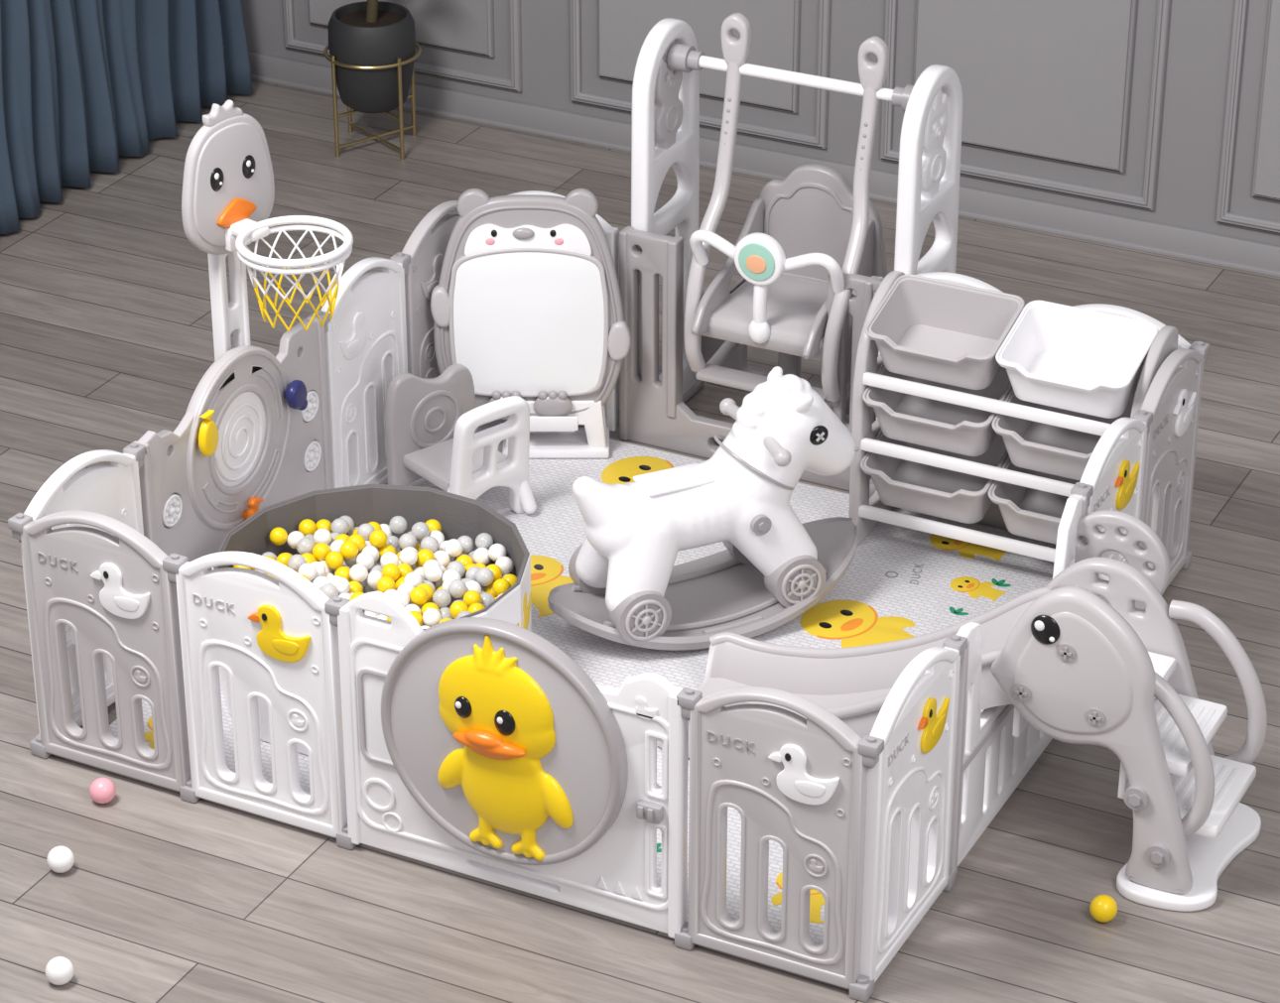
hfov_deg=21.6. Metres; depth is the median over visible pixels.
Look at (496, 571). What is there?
ball
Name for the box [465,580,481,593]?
ball
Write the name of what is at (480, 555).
ball
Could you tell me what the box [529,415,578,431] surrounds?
tray
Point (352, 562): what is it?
ball
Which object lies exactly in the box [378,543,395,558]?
ball
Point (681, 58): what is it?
socket
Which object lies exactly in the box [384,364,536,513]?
chair
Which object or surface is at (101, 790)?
ball
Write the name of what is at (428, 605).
ball
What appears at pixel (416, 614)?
ball
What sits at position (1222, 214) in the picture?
trim
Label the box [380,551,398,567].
ball
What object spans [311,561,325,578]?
ball
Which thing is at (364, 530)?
ball
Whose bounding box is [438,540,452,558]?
ball
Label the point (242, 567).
ball
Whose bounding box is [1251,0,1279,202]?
wall panel
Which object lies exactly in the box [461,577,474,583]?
ball
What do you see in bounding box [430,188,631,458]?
easel
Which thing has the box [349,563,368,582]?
ball
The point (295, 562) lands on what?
ball
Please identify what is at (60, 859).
ball
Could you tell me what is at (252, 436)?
panel
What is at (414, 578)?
ball
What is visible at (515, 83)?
trim
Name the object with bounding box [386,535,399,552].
ball
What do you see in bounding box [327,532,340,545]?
ball
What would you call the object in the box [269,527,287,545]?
ball
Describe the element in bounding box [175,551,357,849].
fence panel
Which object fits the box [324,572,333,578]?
ball
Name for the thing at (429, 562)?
ball
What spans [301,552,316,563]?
ball
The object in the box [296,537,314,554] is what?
ball
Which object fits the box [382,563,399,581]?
ball
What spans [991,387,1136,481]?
storage bin
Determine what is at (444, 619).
ball
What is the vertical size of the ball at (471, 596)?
0.043 m
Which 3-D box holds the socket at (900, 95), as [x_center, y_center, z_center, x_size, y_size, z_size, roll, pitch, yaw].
[0.669,-0.998,8.304,0.080,0.068,0.068,13,31,23]
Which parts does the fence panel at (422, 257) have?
slot frame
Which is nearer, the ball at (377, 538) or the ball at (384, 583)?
the ball at (384, 583)
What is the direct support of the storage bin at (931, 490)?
on the storage shelf
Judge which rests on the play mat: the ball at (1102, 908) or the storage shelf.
the storage shelf
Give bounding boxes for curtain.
[0,0,253,234]
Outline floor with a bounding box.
[0,79,1279,1002]
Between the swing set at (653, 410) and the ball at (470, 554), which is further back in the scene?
the swing set at (653, 410)
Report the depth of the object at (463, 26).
10.77 m
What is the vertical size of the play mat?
0.016 m
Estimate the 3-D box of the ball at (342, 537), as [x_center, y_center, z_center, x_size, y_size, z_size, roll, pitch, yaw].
[-0.695,0.097,7.844,0.043,0.043,0.043,13,31,23]
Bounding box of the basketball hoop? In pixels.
[181,99,353,361]
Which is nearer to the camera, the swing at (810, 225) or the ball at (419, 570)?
the ball at (419, 570)
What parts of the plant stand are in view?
leg, leg, leg, leg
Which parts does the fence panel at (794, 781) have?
slot frame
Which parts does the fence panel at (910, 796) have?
slot frame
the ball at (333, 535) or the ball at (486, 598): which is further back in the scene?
the ball at (333, 535)
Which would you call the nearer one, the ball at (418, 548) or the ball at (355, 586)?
the ball at (355, 586)
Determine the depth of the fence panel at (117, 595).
7.27 m
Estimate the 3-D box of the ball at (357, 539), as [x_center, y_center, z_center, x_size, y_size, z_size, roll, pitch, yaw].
[-0.661,0.097,7.813,0.043,0.043,0.043,13,31,23]
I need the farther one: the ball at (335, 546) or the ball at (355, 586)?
the ball at (335, 546)
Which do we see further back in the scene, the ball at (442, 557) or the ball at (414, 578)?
the ball at (442, 557)
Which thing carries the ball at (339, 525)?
on the ball
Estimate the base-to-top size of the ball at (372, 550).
0.043 m
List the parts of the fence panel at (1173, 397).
slot frame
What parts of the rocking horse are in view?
handle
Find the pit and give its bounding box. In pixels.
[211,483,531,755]
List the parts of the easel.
board frame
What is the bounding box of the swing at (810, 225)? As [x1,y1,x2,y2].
[684,12,889,407]
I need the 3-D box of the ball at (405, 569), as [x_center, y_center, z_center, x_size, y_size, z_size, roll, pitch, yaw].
[-0.545,0.164,7.732,0.043,0.043,0.043,13,31,23]
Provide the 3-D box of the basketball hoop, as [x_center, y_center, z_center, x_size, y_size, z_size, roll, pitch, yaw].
[-0.894,-0.344,7.919,0.540,1.242,0.276,22,35,35]
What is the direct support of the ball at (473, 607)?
on the ball
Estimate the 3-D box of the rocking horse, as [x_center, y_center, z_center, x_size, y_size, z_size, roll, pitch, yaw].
[0.156,0.003,7.914,0.800,0.578,0.356,-12,31,-21]
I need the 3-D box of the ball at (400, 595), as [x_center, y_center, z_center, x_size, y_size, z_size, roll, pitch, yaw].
[-0.541,0.220,7.571,0.043,0.043,0.043,13,31,23]
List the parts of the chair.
panel, seat, backrest, leg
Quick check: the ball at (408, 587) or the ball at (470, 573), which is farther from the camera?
the ball at (470, 573)
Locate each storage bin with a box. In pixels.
[860,429,1009,523]
[862,363,1012,456]
[864,273,1024,389]
[987,455,1079,544]
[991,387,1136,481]
[995,300,1157,418]
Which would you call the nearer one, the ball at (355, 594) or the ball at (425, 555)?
the ball at (355, 594)
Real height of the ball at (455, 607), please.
0.043 m
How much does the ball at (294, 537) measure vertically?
0.043 m
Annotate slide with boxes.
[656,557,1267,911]
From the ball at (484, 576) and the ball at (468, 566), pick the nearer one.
the ball at (484, 576)
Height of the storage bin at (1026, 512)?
0.185 m
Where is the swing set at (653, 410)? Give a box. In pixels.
[619,17,963,491]
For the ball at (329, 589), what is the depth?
7.59 m
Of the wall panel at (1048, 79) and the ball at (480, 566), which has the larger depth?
the wall panel at (1048, 79)
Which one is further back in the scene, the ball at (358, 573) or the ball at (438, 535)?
the ball at (438, 535)
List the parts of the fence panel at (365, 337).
slot frame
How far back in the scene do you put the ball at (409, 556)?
7.74 m
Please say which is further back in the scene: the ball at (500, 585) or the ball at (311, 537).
the ball at (311, 537)
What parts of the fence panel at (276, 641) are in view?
slot frame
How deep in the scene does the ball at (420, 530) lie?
7.86 m
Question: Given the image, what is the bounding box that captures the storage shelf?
[848,270,1178,562]
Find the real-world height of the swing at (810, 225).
0.941 m
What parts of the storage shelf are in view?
panel, rail, rail, rail, panel, panel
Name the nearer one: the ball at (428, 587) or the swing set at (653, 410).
the ball at (428, 587)
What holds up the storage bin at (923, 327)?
on the storage shelf
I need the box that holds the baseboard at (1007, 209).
[248,51,1279,277]
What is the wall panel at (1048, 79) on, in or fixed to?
attached to the wall
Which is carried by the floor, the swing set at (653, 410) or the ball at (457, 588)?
the swing set at (653, 410)
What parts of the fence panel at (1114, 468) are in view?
slot frame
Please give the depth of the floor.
7.39 m
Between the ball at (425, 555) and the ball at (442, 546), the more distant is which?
the ball at (442, 546)
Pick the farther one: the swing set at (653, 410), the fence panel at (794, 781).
the swing set at (653, 410)
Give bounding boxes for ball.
[44,956,74,985]
[46,845,74,873]
[89,777,116,803]
[232,564,251,569]
[261,551,276,560]
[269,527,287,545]
[275,552,291,567]
[286,530,304,549]
[287,554,306,572]
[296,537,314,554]
[298,518,316,535]
[298,562,316,581]
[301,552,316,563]
[304,534,314,542]
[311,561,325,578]
[312,542,330,560]
[312,576,330,589]
[313,528,331,544]
[315,518,332,533]
[319,560,332,573]
[320,583,338,598]
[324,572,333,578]
[325,550,343,569]
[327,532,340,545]
[328,575,340,583]
[329,539,344,552]
[331,517,349,533]
[331,577,350,595]
[334,533,349,541]
[334,566,352,582]
[338,592,351,599]
[339,515,354,533]
[340,540,358,559]
[343,553,359,567]
[347,533,365,551]
[347,580,363,593]
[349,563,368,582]
[349,592,364,600]
[352,573,369,587]
[356,551,375,569]
[357,523,375,540]
[358,540,372,553]
[361,545,379,562]
[364,612,377,618]
[367,570,382,589]
[368,521,382,529]
[369,529,387,547]
[370,564,383,572]
[377,576,394,593]
[377,614,386,620]
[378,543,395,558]
[380,523,392,536]
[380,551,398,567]
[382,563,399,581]
[384,589,395,596]
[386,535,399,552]
[388,515,407,533]
[391,589,409,607]
[394,576,404,589]
[396,582,414,596]
[397,563,412,578]
[398,532,416,549]
[398,547,417,565]
[403,572,422,587]
[404,604,421,614]
[409,586,428,605]
[409,610,423,626]
[411,521,429,539]
[412,566,427,580]
[414,544,421,552]
[416,548,434,566]
[416,583,433,602]
[420,535,438,553]
[420,602,439,615]
[422,559,440,572]
[422,580,435,593]
[422,608,441,627]
[423,563,442,582]
[425,518,441,531]
[427,529,444,547]
[432,589,451,608]
[433,550,450,567]
[435,576,442,589]
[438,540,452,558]
[438,618,451,623]
[439,607,454,619]
[441,578,455,597]
[442,569,460,582]
[444,538,463,557]
[446,560,465,578]
[448,579,467,598]
[449,601,468,619]
[455,554,473,566]
[456,611,471,618]
[457,535,474,553]
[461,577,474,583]
[463,563,479,578]
[463,590,481,607]
[465,566,480,581]
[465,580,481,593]
[467,550,475,563]
[467,603,485,613]
[473,547,491,564]
[475,532,493,549]
[475,563,486,568]
[475,567,494,586]
[480,592,495,607]
[485,582,497,597]
[486,564,502,582]
[488,543,506,561]
[492,578,511,596]
[495,556,512,574]
[502,573,516,586]
[1089,895,1117,922]
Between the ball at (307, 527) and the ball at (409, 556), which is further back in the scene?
the ball at (307, 527)
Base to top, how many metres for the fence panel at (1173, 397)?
0.656 m
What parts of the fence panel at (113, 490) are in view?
slot frame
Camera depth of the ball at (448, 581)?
7.64 m
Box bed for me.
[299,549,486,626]
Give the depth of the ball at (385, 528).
7.92 m
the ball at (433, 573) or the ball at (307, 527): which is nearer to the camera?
the ball at (433, 573)
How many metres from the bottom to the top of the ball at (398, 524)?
0.043 m
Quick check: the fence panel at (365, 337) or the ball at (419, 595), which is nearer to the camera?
the ball at (419, 595)
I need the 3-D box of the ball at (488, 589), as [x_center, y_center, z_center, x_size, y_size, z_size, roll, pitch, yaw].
[-0.335,0.206,7.708,0.043,0.043,0.043,13,31,23]
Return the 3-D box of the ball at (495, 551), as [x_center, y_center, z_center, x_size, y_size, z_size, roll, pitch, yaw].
[-0.332,0.119,7.806,0.043,0.043,0.043,13,31,23]
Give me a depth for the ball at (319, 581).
7.64 m
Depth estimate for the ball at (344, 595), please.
7.60 m
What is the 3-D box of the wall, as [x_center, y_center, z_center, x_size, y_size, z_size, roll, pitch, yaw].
[1.730,-1.968,9.299,7.200,2.800,0.120,13,31,23]
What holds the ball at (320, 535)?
on the ball
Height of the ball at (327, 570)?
0.043 m
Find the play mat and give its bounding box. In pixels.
[109,419,1056,942]
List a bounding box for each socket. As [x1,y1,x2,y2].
[666,42,705,72]
[892,84,913,112]
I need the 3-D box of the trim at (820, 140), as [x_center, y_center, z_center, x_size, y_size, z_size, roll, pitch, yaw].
[0.179,-2.207,9.977,0.890,2.320,0.044,13,31,23]
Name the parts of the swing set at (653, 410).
entrance panel, panel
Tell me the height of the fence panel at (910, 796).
0.656 m
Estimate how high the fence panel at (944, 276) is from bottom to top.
0.656 m
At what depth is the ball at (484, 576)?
7.67 m
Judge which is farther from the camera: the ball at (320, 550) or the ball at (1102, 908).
the ball at (320, 550)
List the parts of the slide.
panel, panel, handrail, plate, handrail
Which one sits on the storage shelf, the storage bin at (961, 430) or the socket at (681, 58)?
the storage bin at (961, 430)
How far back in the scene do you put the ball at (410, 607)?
7.54 m
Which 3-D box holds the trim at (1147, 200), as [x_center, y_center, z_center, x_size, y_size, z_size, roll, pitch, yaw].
[1.130,-1.980,9.554,0.880,2.320,0.044,13,31,23]
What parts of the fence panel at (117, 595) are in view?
slot frame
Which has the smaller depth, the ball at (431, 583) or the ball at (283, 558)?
the ball at (431, 583)
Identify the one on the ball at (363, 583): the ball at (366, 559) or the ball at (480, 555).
the ball at (366, 559)
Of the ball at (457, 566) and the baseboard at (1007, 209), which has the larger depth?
the baseboard at (1007, 209)
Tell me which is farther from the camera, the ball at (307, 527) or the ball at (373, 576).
the ball at (307, 527)
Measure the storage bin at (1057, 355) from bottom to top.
0.185 m
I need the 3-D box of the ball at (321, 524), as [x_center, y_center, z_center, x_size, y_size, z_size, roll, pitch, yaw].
[-0.748,0.063,7.932,0.043,0.043,0.043,13,31,23]
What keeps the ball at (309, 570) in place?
on the ball
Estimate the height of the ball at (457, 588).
0.043 m
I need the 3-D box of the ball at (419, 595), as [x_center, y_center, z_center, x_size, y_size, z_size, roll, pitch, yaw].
[-0.499,0.214,7.581,0.043,0.043,0.043,13,31,23]
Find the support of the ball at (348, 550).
on the ball
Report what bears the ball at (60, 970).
on the floor
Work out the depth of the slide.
7.01 m
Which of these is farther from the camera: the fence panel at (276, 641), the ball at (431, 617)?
the ball at (431, 617)
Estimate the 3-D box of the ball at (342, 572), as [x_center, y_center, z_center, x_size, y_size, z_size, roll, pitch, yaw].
[-0.683,0.171,7.729,0.043,0.043,0.043,13,31,23]
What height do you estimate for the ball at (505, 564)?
0.043 m
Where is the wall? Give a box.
[241,0,1279,246]
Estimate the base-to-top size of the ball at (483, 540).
0.043 m
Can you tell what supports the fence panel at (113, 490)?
on the floor
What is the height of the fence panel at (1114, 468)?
0.656 m
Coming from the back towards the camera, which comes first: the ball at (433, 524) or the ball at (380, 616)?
the ball at (433, 524)
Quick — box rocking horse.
[547,366,859,650]
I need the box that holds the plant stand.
[323,41,421,160]
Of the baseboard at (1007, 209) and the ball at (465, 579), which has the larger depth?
the baseboard at (1007, 209)
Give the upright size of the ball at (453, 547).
0.043 m
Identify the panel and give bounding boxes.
[7,449,143,759]
[20,510,200,803]
[123,316,332,570]
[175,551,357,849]
[308,256,407,488]
[337,591,702,950]
[389,200,459,379]
[507,190,619,431]
[687,686,884,1002]
[860,634,967,983]
[869,271,1003,497]
[912,0,1138,173]
[949,482,1169,874]
[1074,303,1191,349]
[1079,409,1152,564]
[1139,341,1209,587]
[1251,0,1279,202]
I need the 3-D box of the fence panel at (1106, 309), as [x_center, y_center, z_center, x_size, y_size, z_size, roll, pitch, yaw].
[1.138,-0.180,8.234,0.433,0.656,0.050,13,31,23]
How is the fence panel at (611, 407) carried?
on the floor
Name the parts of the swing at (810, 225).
seat, backrest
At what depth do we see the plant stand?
10.57 m
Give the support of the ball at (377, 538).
on the ball at (387, 548)
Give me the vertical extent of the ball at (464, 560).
0.043 m
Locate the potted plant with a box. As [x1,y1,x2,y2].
[327,0,415,113]
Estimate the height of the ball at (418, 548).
0.043 m
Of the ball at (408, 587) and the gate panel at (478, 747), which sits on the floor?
the gate panel at (478, 747)
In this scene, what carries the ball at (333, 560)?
on the ball
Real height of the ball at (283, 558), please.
0.043 m
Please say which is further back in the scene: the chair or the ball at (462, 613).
the chair
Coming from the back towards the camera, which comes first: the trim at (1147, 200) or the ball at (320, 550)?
the trim at (1147, 200)
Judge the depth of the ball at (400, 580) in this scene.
7.69 m
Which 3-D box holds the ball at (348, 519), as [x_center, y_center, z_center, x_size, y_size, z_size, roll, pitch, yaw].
[-0.699,0.054,7.948,0.043,0.043,0.043,13,31,23]
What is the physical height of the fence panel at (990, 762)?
0.609 m
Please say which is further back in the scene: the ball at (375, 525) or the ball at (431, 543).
the ball at (375, 525)
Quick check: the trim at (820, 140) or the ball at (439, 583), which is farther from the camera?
the trim at (820, 140)
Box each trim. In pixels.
[282,0,522,92]
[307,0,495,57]
[569,0,831,148]
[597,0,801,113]
[879,0,1170,210]
[1215,0,1279,234]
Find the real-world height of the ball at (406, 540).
0.043 m
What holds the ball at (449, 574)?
on the ball
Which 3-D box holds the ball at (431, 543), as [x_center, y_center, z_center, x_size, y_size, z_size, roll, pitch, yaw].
[-0.491,0.102,7.825,0.043,0.043,0.043,13,31,23]
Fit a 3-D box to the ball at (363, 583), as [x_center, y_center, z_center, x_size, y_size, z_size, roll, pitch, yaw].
[-0.645,0.178,7.750,0.043,0.043,0.043,13,31,23]
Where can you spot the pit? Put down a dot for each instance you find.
(458, 516)
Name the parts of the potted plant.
stem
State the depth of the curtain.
10.36 m
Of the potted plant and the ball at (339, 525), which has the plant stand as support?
the potted plant
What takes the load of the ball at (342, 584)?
on the ball
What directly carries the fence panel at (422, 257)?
on the floor

